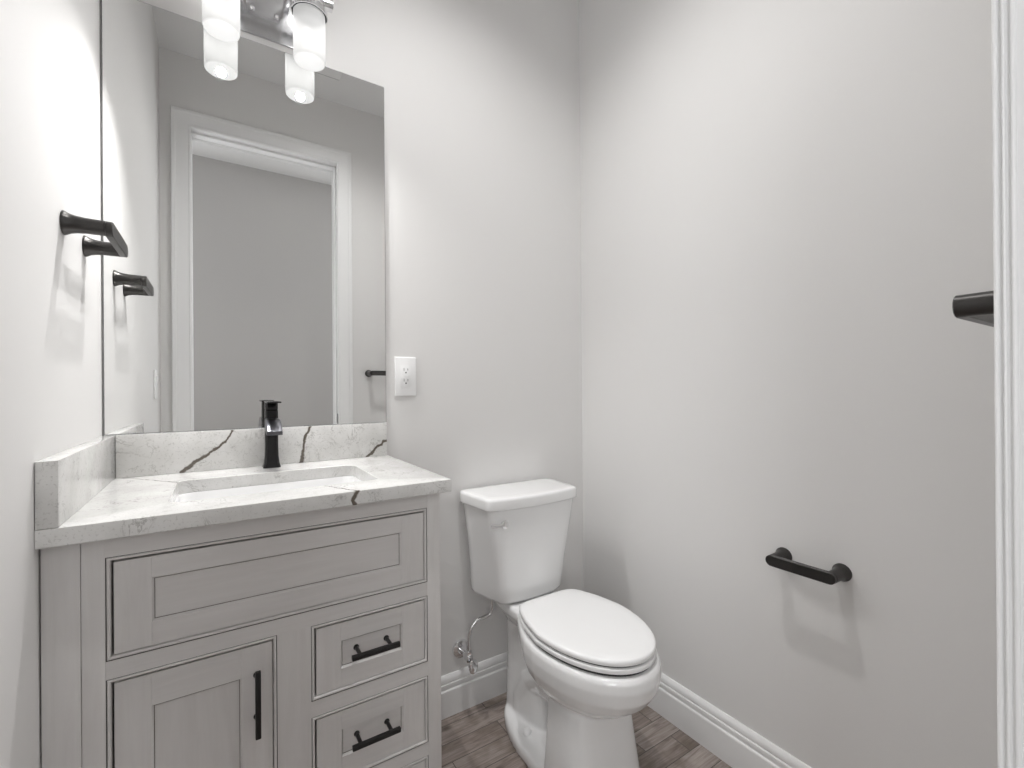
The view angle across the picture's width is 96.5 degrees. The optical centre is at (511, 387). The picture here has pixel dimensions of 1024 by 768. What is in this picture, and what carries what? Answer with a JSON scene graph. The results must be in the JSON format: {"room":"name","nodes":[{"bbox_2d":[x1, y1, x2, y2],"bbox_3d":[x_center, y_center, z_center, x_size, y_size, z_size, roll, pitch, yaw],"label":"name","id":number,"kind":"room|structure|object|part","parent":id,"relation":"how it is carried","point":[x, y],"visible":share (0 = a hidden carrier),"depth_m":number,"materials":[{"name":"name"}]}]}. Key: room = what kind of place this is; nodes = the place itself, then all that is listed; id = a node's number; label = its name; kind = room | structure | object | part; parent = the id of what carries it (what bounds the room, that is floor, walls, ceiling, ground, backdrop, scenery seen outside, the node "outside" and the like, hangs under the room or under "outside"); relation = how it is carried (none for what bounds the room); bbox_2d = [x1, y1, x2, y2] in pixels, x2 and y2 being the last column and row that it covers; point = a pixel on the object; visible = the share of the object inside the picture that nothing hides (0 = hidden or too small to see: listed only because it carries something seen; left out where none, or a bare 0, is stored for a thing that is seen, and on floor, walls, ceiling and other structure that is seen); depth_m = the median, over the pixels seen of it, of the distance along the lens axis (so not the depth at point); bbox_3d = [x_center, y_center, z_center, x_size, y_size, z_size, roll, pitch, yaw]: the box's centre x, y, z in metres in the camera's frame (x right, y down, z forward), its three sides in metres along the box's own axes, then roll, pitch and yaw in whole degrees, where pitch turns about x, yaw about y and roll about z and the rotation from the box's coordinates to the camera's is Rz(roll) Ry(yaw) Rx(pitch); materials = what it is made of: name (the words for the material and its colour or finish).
{"room":"bathroom","nodes":[
{"label":"bathroom","id":0,"kind":"room"},
{"bbox_2d":[0,0,101,767],"bbox_3d":[-0.639,-0.269,0.477,0.100,2.745,1.352,0,0,-33],"label":"wall","id":1,"kind":"structure","parent":0,"point":[51,293],"depth_m":0.69,"materials":[{"name":"white paint"}]},
{"bbox_2d":[60,210,127,257],"bbox_3d":[-0.804,-0.291,0.888,0.067,0.042,0.197,0,0,-33],"label":"towel bar","id":2,"kind":"object","parent":1,"relation":"attached to","point":[116,246],"visible":1,"depth_m":0.83,"materials":[{"name":"black metal"}]},
{"bbox_3d":[-0.766,-0.291,0.820,0.057,0.042,0.042,0,0,-33],"label":"post","id":3,"kind":"part","parent":2,"relation":"part of","materials":[{"name":"black metal"}]},
{"bbox_3d":[-0.850,-0.290,0.950,0.057,0.042,0.042,0,0,-33],"label":"post","id":4,"kind":"part","parent":2,"relation":"part of","materials":[{"name":"black metal"}]},
{"bbox_2d":[100,0,582,675],"bbox_3d":[-0.366,-0.270,1.517,1.685,2.745,0.100,0,0,-33],"label":"wall","id":5,"kind":"structure","parent":0,"point":[482,97],"depth_m":1.61,"materials":[{"name":"white paint"}]},
{"bbox_2d":[101,0,385,434],"bbox_3d":[-0.679,-0.416,1.253,0.668,1.049,0.005,0,0,-33],"label":"mirror","id":6,"kind":"object","parent":5,"relation":"attached to","point":[243,185],"visible":0.92,"depth_m":1.21,"materials":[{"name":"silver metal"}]},
{"bbox_2d":[116,422,386,478],"bbox_3d":[-0.661,0.159,1.249,0.639,0.100,0.026,0,0,-33],"label":"backsplash","id":7,"kind":"structure","parent":5,"relation":"attached to","point":[144,454],"depth_m":1.19,"materials":[{"name":"white stone"}]},
{"bbox_2d":[202,0,333,71],"bbox_3d":[-0.645,-0.988,1.201,0.322,0.215,0.136,0,0,-33],"label":"vanity light","id":8,"kind":"object","parent":5,"relation":"attached to","point":[297,25],"visible":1,"depth_m":1.22,"materials":[{"name":"white glass"}]},
{"bbox_3d":[-0.717,-0.956,1.127,0.080,0.151,0.080,0,0,-33],"label":"lamp shade","id":9,"kind":"part","parent":8,"relation":"part of","materials":[{"name":"white glass"}]},
{"bbox_3d":[-0.615,-1.056,1.250,0.015,0.015,0.073,0,0,-33],"label":"arm","id":10,"kind":"part","parent":8,"relation":"part of","materials":[{"name":"silver metal"}]},
{"bbox_3d":[-0.548,-0.957,1.236,0.080,0.151,0.080,0,0,-33],"label":"lamp shade","id":11,"kind":"part","parent":8,"relation":"part of","materials":[{"name":"white glass"}]},
{"bbox_2d":[395,357,415,395],"bbox_3d":[-0.341,-0.037,1.467,0.070,0.124,0.008,0,0,-33],"label":"wall outlet","id":12,"kind":"object","parent":5,"relation":"attached to","point":[405,367],"visible":1,"depth_m":1.46,"materials":[{"name":"white plastic"}]},
{"bbox_2d":[401,366,410,386],"bbox_3d":[-0.340,-0.037,1.465,0.033,0.068,0.002,0,0,-33],"label":"receptacle","id":13,"kind":"object","parent":12,"relation":"attached to","point":[405,370],"depth_m":1.46,"materials":[{"name":"white plastic"}]},
{"bbox_2d":[452,600,493,674],"bbox_3d":[-0.126,0.819,1.552,0.126,0.242,0.093,0,0,-33],"label":"supply valve","id":14,"kind":"object","parent":5,"relation":"attached to","point":[461,648],"visible":0.93,"depth_m":1.53,"materials":[{"name":"silver metal"}]},
{"bbox_3d":[-0.128,0.916,1.502,0.032,0.046,0.012,0,0,-33],"label":"valve handle","id":15,"kind":"part","parent":14,"relation":"part of","materials":[{"name":"silver metal"}]},
{"bbox_2d":[441,652,507,719],"bbox_3d":[-0.052,1.034,1.644,0.833,0.135,0.015,0,0,-33],"label":"baseboard","id":16,"kind":"structure","parent":5,"relation":"attached to","point":[461,690],"depth_m":1.58,"materials":[{"name":"white paint"}]},
{"bbox_2d":[441,692,731,767],"bbox_3d":[0.259,1.122,0.389,3.900,0.050,2.660,0,0,-33],"label":"floor","id":17,"kind":"structure","parent":0,"point":[476,736],"depth_m":1.42,"materials":[{"name":"brown wood"}]},
{"bbox_2d":[40,493,441,767],"bbox_3d":[-0.548,0.670,1.040,0.649,0.866,0.490,0,0,-33],"label":"vanity cabinet","id":18,"kind":"object","parent":17,"relation":"on","point":[311,639],"visible":0.91,"depth_m":0.84,"materials":[{"name":"grey wood"}]},
{"bbox_3d":[-0.547,0.723,0.803,0.226,0.496,0.017,0,0,-33],"label":"door","id":19,"kind":"part","parent":18,"relation":"part of","materials":[{"name":"grey wood"}]},
{"bbox_2d":[34,455,451,549],"bbox_3d":[-0.548,0.223,1.052,0.670,0.029,0.478,0,0,-33],"label":"countertop","id":20,"kind":"structure","parent":18,"relation":"on","point":[142,505],"depth_m":0.90,"materials":[{"name":"white stone"}]},
{"bbox_2d":[34,435,115,529],"bbox_3d":[-0.819,0.160,0.878,0.026,0.100,0.478,0,0,-33],"label":"side splash","id":21,"kind":"object","parent":20,"relation":"on","point":[66,480],"visible":1,"depth_m":0.75,"materials":[{"name":"white stone"}]},
{"bbox_2d":[175,476,361,501],"bbox_3d":[-0.527,0.306,1.036,0.425,0.138,0.285,0,0,-33],"label":"sink basin","id":22,"kind":"object","parent":20,"relation":"in","point":[208,494],"visible":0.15,"depth_m":1.12,"materials":[{"name":"white ceramic"}]},
{"bbox_2d":[262,401,282,468],"bbox_3d":[-0.622,0.122,1.187,0.041,0.175,0.110,0,0,-33],"label":"faucet","id":23,"kind":"object","parent":20,"relation":"on","point":[273,426],"visible":1,"depth_m":1.20,"materials":[{"name":"black metal"}]},
{"bbox_3d":[-0.621,0.046,1.185,0.032,0.022,0.096,0,0,-33],"label":"lever","id":24,"kind":"part","parent":23,"relation":"part of","materials":[{"name":"black metal"}]},
{"bbox_3d":[-0.614,0.099,1.174,0.036,0.039,0.079,0,0,-33],"label":"spout","id":25,"kind":"part","parent":23,"relation":"part of","materials":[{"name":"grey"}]},
{"bbox_3d":[-0.461,0.566,0.828,0.012,0.119,0.036,0,0,-33],"label":"handle","id":26,"kind":"part","parent":18,"relation":"part of","materials":[{"name":"black metal"}]},
{"bbox_3d":[-0.295,0.539,0.966,0.224,0.130,0.017,0,0,-33],"label":"drawer","id":27,"kind":"part","parent":18,"relation":"part of","materials":[{"name":"grey wood"}]},
{"bbox_3d":[-0.294,0.719,0.966,0.224,0.131,0.017,0,0,-33],"label":"drawer","id":28,"kind":"part","parent":18,"relation":"part of","materials":[{"name":"grey wood"}]},
{"bbox_3d":[-0.284,0.535,0.945,0.098,0.012,0.042,0,0,-33],"label":"handle","id":29,"kind":"part","parent":18,"relation":"part of","materials":[{"name":"black metal"}]},
{"bbox_3d":[-0.283,0.714,0.944,0.098,0.012,0.042,0,0,-33],"label":"handle","id":30,"kind":"part","parent":18,"relation":"part of","materials":[{"name":"black metal"}]},
{"bbox_3d":[-0.292,0.900,0.966,0.224,0.139,0.017,0,0,-33],"label":"drawer","id":31,"kind":"part","parent":18,"relation":"part of","materials":[{"name":"grey wood"}]},
{"bbox_2d":[460,478,661,767],"bbox_3d":[0.155,0.721,1.389,0.385,0.756,0.649,0,0,-33],"label":"toilet","id":32,"kind":"object","parent":17,"relation":"on","point":[580,664],"visible":1,"depth_m":1.35,"materials":[{"name":"white ceramic"}]},
{"bbox_3d":[-0.039,0.426,1.423,0.059,0.026,0.022,0,0,-33],"label":"flush lever","id":33,"kind":"part","parent":32,"relation":"part of","materials":[{"name":"white"}]},
{"bbox_3d":[0.032,0.539,1.577,0.363,0.309,0.191,0,0,-33],"label":"tank","id":34,"kind":"part","parent":32,"relation":"part of","materials":[{"name":"white ceramic"}]},
{"bbox_3d":[0.033,0.364,1.575,0.385,0.039,0.210,0,0,-33],"label":"tank lid","id":35,"kind":"part","parent":32,"relation":"part of","materials":[{"name":"white ceramic"}]},
{"bbox_3d":[0.167,0.898,1.383,0.335,0.402,0.627,0,0,-33],"label":"bowl","id":36,"kind":"part","parent":32,"relation":"part of","materials":[{"name":"white ceramic"}]},
{"bbox_3d":[0.217,0.694,1.306,0.316,0.013,0.414,0,0,-33],"label":"seat","id":37,"kind":"part","parent":32,"relation":"part of","materials":[{"name":"white plastic"}]},
{"bbox_3d":[0.217,0.674,1.306,0.314,0.017,0.412,0,0,-33],"label":"seat lid","id":38,"kind":"part","parent":32,"relation":"part of","materials":[{"name":"white plastic"}]},
{"bbox_2d":[579,0,997,767],"bbox_3d":[0.693,-0.277,1.336,0.100,2.745,1.352,0,0,-33],"label":"wall","id":39,"kind":"structure","parent":0,"point":[787,205],"depth_m":1.17,"materials":[{"name":"white paint"}]},
{"bbox_2d":[647,673,810,767],"bbox_3d":[0.649,1.028,1.311,0.015,0.135,1.332,0,0,-33],"label":"baseboard","id":40,"kind":"structure","parent":39,"relation":"attached to","point":[728,739],"depth_m":1.36,"materials":[{"name":"white paint"}]},
{"bbox_2d":[765,547,851,584],"bbox_3d":[0.727,0.443,1.135,0.067,0.042,0.176,0,0,-33],"label":"paper holder","id":41,"kind":"object","parent":39,"relation":"attached to","point":[781,559],"visible":1,"depth_m":1.10,"materials":[{"name":"black metal"}]},
{"bbox_3d":[0.695,0.443,1.194,0.057,0.042,0.042,0,0,-33],"label":"post","id":42,"kind":"part","parent":41,"relation":"part of","materials":[{"name":"black metal"}]},
{"bbox_3d":[0.767,0.442,1.081,0.057,0.042,0.042,0,0,-33],"label":"post","id":43,"kind":"part","parent":41,"relation":"part of","materials":[{"name":"black metal"}]},
{"bbox_3d":[0.336,-0.276,0.257,3.900,2.745,0.115,0,0,-33],"label":"wall","id":44,"kind":"structure","parent":0,"visible":0},
{"bbox_2d":[952,290,993,326],"bbox_3d":[0.709,-0.100,0.615,0.392,0.042,0.084,0,0,-33],"label":"towel bar","id":45,"kind":"object","parent":44,"relation":"attached to","point":[978,307],"visible":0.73,"depth_m":0.54,"materials":[{"name":"black metal"}]},
{"bbox_3d":[0.565,-0.099,0.516,0.042,0.042,0.074,0,0,-33],"label":"post","id":46,"kind":"part","parent":45,"relation":"part of","materials":[{"name":"black metal"}]},
{"bbox_2d":[991,0,1023,767],"bbox_3d":[0.145,-0.138,0.213,0.842,2.472,0.020,0,0,-33],"label":"door frame","id":47,"kind":"structure","parent":44,"relation":"attached to","point":[1007,16],"depth_m":0.40,"materials":[{"name":"white paint"}]}
]}

